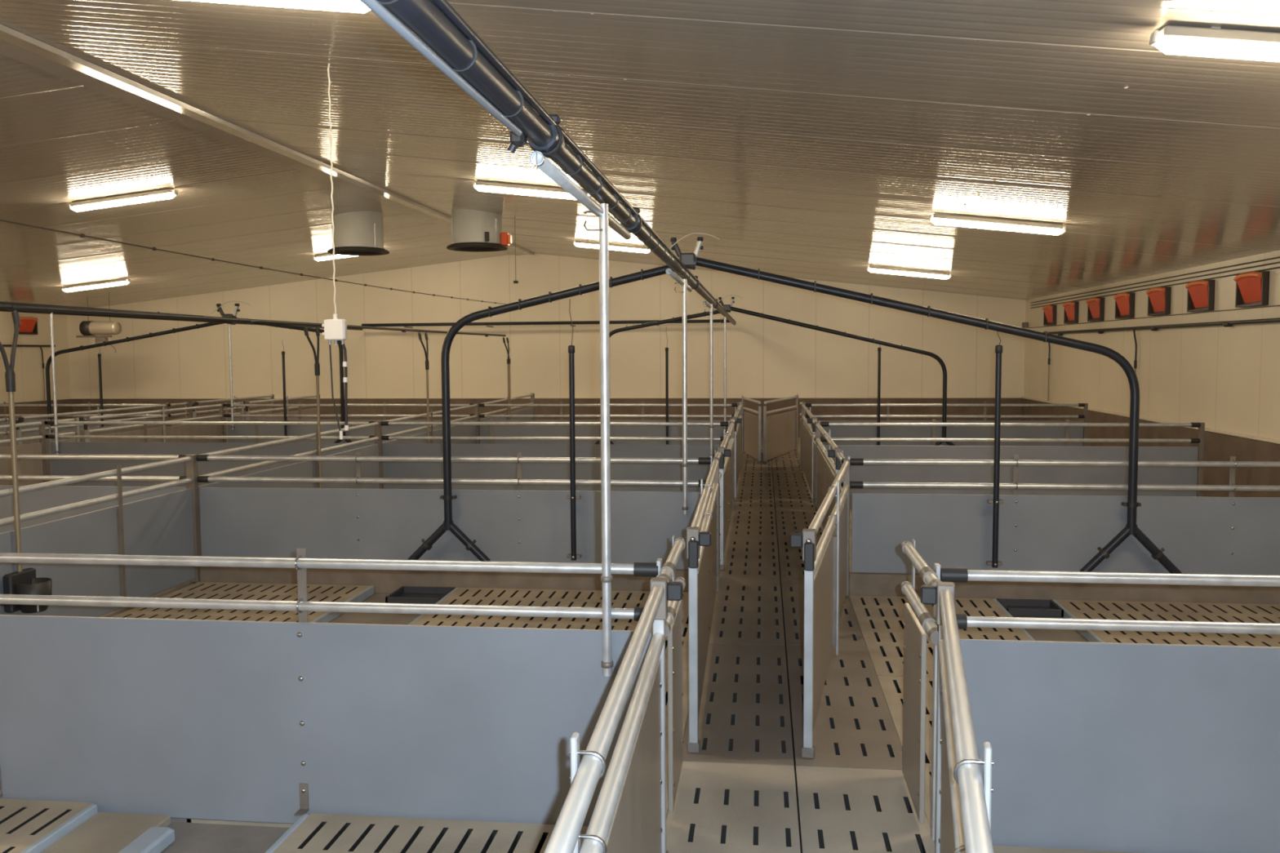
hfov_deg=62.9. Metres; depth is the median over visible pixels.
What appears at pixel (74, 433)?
panel
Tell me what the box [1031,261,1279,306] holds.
cable
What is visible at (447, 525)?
socket
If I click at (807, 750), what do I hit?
socket
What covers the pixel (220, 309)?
junction
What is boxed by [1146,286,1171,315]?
inlet
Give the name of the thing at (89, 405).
divider
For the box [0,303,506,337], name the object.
pipe
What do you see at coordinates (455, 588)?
trim
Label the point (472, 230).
chimney
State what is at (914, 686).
panel
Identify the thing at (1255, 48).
diffuser
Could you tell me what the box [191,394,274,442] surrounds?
gate
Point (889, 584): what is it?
floor
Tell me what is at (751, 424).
gate
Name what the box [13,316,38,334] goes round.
inlet
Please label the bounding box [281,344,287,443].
standpipe
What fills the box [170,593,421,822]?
floor
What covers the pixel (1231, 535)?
divider
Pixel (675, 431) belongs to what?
divider
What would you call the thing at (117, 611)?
floor
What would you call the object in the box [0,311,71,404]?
wall
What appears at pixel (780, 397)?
trim
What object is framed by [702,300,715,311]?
pipe
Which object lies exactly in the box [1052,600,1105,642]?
trim
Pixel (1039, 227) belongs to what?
ceiling lamp
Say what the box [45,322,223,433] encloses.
pipe
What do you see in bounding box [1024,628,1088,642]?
floor
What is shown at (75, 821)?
trim
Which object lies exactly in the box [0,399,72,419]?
baseboard
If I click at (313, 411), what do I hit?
gate
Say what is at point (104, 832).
floor
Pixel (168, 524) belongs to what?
divider
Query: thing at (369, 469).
divider
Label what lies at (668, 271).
pipe
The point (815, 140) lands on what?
ceiling
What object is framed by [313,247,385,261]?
ceiling lamp
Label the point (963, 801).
gate
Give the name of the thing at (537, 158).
pipe
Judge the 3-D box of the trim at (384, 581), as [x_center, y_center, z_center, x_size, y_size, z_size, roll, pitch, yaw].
[-1.565,1.265,8.607,4.310,0.245,0.100,0,4,7]
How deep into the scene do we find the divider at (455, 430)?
15.95 m
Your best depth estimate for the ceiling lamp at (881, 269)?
18.00 m
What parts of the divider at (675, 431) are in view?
post, panel, rail, rail, post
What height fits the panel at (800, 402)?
1.083 m
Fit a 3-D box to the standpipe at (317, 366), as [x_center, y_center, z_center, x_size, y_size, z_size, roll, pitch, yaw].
[-3.431,-0.186,11.090,0.103,1.753,0.320,0,4,7]
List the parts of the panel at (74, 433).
corner post, rail, rail, panel, post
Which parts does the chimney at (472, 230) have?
rod, rod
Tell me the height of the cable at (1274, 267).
0.016 m
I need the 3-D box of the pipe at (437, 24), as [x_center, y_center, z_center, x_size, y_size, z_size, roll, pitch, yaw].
[0.525,-1.313,9.863,0.123,0.137,26.050,0,4,7]
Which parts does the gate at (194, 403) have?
post, latch lever, rail, panel, rail, hinge post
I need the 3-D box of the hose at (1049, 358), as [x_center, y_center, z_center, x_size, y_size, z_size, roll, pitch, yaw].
[8.027,-1.140,20.568,0.044,1.325,0.142,0,4,7]
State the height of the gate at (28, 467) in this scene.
1.108 m
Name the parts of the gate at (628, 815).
post, rail, panel, post, latch lever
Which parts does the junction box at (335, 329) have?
cord, lid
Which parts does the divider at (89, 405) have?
post, rail, rail, panel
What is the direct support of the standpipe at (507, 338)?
hanging from the pipe at (11, 307)
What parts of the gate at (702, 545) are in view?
post, latch lever, post, rail, panel, rail, hinge post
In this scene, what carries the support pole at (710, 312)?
attached to the divider at (391, 469)
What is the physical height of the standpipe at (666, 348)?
2.060 m
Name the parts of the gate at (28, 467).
rail, rail, panel, hinge post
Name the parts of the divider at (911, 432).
post, rail, panel, rail, post, post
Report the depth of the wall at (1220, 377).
14.28 m
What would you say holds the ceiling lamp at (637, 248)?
attached to the ceiling
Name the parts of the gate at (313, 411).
post, rail, rail, panel, post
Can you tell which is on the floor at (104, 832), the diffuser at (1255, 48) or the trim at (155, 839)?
the trim at (155, 839)
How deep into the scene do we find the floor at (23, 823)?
4.31 m
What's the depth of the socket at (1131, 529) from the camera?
7.77 m
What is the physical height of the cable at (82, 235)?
0.133 m
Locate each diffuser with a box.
[314,254,357,261]
[475,185,576,199]
[1155,36,1279,62]
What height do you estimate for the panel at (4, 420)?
1.083 m
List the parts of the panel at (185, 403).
rail, panel, rail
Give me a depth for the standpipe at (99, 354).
18.09 m
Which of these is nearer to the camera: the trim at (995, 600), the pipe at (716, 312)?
the trim at (995, 600)
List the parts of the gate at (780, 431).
post, rail, rail, panel, hinge post, post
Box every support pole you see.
[49,312,59,454]
[228,324,234,429]
[674,279,688,514]
[704,303,713,456]
[720,316,726,431]
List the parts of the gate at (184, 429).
latch lever, post, rail, rail, panel, post, hinge post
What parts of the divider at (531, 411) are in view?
panel, rail, rail, corner post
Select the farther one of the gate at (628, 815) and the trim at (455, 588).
the trim at (455, 588)
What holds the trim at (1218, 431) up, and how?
attached to the wall at (1220, 377)
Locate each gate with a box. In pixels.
[0,420,47,485]
[15,403,168,481]
[79,403,224,442]
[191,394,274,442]
[243,394,320,419]
[543,577,682,852]
[686,457,719,753]
[717,422,734,570]
[732,403,742,501]
[742,395,761,463]
[762,393,798,464]
[790,459,850,759]
[800,403,816,502]
[814,422,841,529]
[920,582,994,852]
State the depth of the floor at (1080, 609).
7.46 m
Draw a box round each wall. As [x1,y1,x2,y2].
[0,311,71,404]
[67,253,1026,399]
[1023,249,1279,439]
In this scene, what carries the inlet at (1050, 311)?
attached to the wall at (1220, 377)
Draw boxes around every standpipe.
[0,309,22,572]
[97,341,103,426]
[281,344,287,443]
[566,299,581,560]
[665,333,668,444]
[875,345,882,445]
[986,331,1003,568]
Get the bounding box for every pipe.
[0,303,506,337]
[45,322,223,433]
[235,317,352,443]
[361,319,734,328]
[377,0,736,325]
[407,265,674,561]
[529,151,631,239]
[582,203,613,676]
[595,310,719,444]
[665,268,692,292]
[696,257,1182,573]
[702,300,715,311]
[730,306,955,445]
[1047,317,1279,336]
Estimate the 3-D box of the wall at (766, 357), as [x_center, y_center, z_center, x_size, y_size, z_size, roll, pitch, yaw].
[-2.709,-1.864,23.967,22.220,4.180,0.120,0,4,7]
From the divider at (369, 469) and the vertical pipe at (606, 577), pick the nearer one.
the vertical pipe at (606, 577)
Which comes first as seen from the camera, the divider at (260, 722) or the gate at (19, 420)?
the divider at (260, 722)
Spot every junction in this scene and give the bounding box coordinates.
[210,300,250,324]
[669,232,719,270]
[718,294,741,312]
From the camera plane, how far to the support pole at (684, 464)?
8.21 m
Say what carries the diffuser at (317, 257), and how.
attached to the ceiling lamp at (325, 256)
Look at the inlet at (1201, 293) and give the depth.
13.38 m
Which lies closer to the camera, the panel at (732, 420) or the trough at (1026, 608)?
the trough at (1026, 608)
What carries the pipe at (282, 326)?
attached to the junction at (220, 309)
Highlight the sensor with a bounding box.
[513,236,518,283]
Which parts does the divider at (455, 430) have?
rail, rail, post, corner post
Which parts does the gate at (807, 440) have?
hinge post, rail, panel, rail, latch lever, post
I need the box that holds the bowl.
[2,568,52,613]
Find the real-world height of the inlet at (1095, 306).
0.388 m
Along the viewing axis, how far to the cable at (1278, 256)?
14.31 m
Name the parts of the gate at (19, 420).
post, latch lever, rail, rail, post, hinge post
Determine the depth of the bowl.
6.57 m
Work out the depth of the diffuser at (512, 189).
12.38 m
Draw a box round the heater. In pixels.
[75,293,121,352]
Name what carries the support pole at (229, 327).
attached to the divider at (239, 429)
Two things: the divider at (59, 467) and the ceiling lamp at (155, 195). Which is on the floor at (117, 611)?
the divider at (59, 467)
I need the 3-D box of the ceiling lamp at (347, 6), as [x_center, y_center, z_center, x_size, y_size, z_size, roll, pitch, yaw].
[-2.084,-2.310,5.582,1.426,0.254,0.112,0,4,7]
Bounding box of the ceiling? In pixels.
[0,0,1279,307]
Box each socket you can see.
[443,520,453,530]
[687,739,700,753]
[720,564,724,570]
[801,744,814,759]
[1125,524,1137,534]
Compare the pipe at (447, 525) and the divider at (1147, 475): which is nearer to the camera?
the pipe at (447, 525)
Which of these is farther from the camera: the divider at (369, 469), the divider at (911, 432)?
the divider at (911, 432)
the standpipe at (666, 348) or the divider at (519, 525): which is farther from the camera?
the standpipe at (666, 348)
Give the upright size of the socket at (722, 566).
0.050 m
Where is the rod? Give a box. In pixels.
[1028,305,1279,328]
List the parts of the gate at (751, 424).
post, hinge post, rail, panel, rail, post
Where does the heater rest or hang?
hanging from the ceiling
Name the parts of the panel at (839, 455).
rail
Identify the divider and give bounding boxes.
[0,401,164,446]
[0,449,186,533]
[0,453,200,617]
[0,548,657,826]
[47,418,374,487]
[195,451,711,569]
[198,421,382,556]
[225,401,474,443]
[381,418,728,495]
[382,403,479,488]
[479,393,534,427]
[479,401,737,446]
[804,401,1088,450]
[820,419,1204,509]
[849,455,1279,575]
[940,567,1279,852]
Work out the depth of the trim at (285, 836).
4.15 m
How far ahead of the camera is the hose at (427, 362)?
14.68 m
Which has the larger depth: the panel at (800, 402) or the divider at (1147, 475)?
the panel at (800, 402)
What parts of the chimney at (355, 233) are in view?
rod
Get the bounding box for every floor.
[0,798,93,852]
[40,812,289,852]
[99,581,199,617]
[112,582,371,622]
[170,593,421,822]
[186,437,1142,852]
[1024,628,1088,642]
[1055,600,1279,647]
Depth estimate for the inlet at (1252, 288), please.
11.98 m
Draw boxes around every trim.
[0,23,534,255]
[19,804,97,852]
[71,396,1021,399]
[118,826,174,852]
[200,566,688,594]
[265,813,308,852]
[309,585,373,622]
[407,587,458,625]
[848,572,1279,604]
[992,598,1035,640]
[1021,396,1279,444]
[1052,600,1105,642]
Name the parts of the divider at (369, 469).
rail, rail, post, corner post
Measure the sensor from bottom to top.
1.028 m
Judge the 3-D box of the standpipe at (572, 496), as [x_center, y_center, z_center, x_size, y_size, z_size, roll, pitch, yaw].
[-0.531,0.033,8.252,0.110,2.060,0.079,0,4,7]
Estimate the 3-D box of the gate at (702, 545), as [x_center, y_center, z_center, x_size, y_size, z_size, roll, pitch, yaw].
[0.421,0.883,6.580,0.115,1.108,3.370,0,4,5]
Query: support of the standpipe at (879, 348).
hanging from the pipe at (845, 334)
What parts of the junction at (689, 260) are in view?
knob, knob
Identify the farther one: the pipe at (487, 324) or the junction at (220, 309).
the pipe at (487, 324)
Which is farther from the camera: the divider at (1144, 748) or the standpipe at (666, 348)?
the standpipe at (666, 348)
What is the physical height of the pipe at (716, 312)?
2.390 m
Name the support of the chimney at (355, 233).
hanging from the ceiling
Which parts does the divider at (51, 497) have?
post, rail, rail, panel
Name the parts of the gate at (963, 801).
latch lever, post, panel, rail, post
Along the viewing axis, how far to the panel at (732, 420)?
12.53 m
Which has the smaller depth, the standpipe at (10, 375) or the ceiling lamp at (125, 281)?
the standpipe at (10, 375)
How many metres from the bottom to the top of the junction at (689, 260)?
0.280 m
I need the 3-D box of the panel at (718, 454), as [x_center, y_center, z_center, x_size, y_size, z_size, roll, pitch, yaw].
[0.629,0.751,8.611,0.074,1.083,0.612,0,4,7]
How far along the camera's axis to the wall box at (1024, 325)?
22.30 m
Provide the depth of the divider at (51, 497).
8.93 m
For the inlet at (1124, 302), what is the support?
attached to the wall at (1220, 377)
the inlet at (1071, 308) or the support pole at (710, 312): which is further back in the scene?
the inlet at (1071, 308)
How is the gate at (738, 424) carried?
on the floor at (751, 708)
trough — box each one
[385,586,455,604]
[996,598,1063,618]
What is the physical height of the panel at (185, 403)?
1.083 m
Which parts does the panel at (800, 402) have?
panel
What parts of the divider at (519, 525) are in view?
post, rail, rail, panel, post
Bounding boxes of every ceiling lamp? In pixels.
[62,278,130,292]
[69,188,177,211]
[183,0,370,13]
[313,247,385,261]
[472,181,591,199]
[573,240,651,253]
[866,265,951,279]
[928,213,1066,235]
[1149,25,1279,62]
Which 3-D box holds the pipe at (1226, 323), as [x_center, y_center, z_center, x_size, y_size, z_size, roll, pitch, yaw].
[6.758,-1.038,9.770,0.066,0.101,25.080,0,4,7]
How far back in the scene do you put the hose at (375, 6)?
2.03 m
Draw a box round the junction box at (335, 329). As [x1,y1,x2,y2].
[321,62,348,439]
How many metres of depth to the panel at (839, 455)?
8.35 m
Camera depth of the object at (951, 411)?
23.66 m
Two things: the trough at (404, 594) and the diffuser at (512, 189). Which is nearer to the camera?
the trough at (404, 594)
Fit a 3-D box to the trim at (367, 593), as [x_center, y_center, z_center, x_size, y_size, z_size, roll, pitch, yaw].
[-2.437,1.488,6.588,0.030,0.074,4.075,0,4,7]
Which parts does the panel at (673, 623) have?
corner post, rail, post, rail, panel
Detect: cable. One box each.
[0,219,506,304]
[1030,266,1279,308]
[1031,256,1279,302]
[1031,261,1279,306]
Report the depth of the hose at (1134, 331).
15.74 m
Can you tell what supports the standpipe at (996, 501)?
hanging from the pipe at (1131, 528)
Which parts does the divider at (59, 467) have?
post, panel, rail, rail, post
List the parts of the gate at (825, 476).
hinge post, rail, panel, rail, post, latch lever, post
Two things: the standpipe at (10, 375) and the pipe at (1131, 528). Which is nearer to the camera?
the standpipe at (10, 375)
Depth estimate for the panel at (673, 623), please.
4.32 m
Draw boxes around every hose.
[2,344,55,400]
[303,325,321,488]
[360,0,522,136]
[417,332,430,443]
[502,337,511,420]
[1047,342,1050,400]
[1133,329,1137,373]
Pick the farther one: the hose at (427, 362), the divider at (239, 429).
the divider at (239, 429)
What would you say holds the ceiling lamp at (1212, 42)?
attached to the ceiling
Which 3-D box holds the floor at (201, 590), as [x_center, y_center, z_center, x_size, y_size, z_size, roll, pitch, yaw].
[-3.200,1.532,6.688,1.510,0.160,4.089,0,4,7]
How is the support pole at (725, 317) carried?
attached to the divider at (675, 431)
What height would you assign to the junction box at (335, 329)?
2.613 m
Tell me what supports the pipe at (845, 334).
attached to the junction at (727, 308)
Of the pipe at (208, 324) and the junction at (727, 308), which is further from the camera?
the pipe at (208, 324)
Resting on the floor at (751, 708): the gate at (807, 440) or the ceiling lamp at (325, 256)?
the gate at (807, 440)
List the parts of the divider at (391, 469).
post, rail, rail, panel, post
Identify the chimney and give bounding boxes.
[327,210,389,255]
[446,208,511,252]
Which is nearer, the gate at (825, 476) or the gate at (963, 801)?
the gate at (963, 801)
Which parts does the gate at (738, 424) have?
post, rail, latch lever, panel, rail, hinge post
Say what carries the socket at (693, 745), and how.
attached to the gate at (702, 545)
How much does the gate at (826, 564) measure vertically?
1.108 m
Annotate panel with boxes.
[0,417,8,447]
[44,417,79,480]
[166,401,189,426]
[223,401,244,442]
[656,535,685,812]
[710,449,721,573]
[728,418,735,444]
[799,401,804,466]
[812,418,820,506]
[835,450,849,493]
[900,538,942,840]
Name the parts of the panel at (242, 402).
corner post, panel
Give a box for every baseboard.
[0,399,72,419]
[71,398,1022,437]
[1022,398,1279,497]
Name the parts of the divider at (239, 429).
post, panel, rail, rail, post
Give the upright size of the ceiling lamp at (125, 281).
0.251 m
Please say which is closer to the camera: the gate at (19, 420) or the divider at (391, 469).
the divider at (391, 469)
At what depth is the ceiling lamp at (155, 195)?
13.03 m
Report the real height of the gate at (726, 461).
1.108 m
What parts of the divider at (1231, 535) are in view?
post, panel, rail, rail, post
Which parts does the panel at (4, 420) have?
panel, rail, rail, post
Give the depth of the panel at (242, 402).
18.33 m
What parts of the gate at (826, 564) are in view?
latch lever, post, rail, panel, rail, post, hinge post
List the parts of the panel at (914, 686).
post, panel, rail, rail, corner post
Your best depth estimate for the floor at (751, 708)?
5.39 m
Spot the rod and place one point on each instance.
(1271, 305)
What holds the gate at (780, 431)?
on the floor at (751, 708)
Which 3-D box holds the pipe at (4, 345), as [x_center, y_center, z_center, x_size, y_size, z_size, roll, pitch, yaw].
[-13.961,-1.152,22.909,0.044,1.282,3.500,0,4,7]
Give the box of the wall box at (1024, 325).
[1022,322,1028,328]
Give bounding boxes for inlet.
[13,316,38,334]
[1042,305,1057,325]
[1062,301,1079,324]
[1085,297,1104,321]
[1113,292,1134,319]
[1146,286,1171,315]
[1185,280,1215,311]
[1233,271,1269,307]
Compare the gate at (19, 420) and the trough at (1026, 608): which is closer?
the trough at (1026, 608)
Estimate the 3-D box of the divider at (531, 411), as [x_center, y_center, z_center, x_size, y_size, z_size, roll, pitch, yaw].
[-2.467,-0.015,19.634,0.068,1.098,4.270,0,4,7]
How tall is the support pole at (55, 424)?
1.845 m
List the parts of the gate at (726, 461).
post, latch lever, rail, panel, rail, hinge post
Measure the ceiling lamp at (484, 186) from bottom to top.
0.254 m

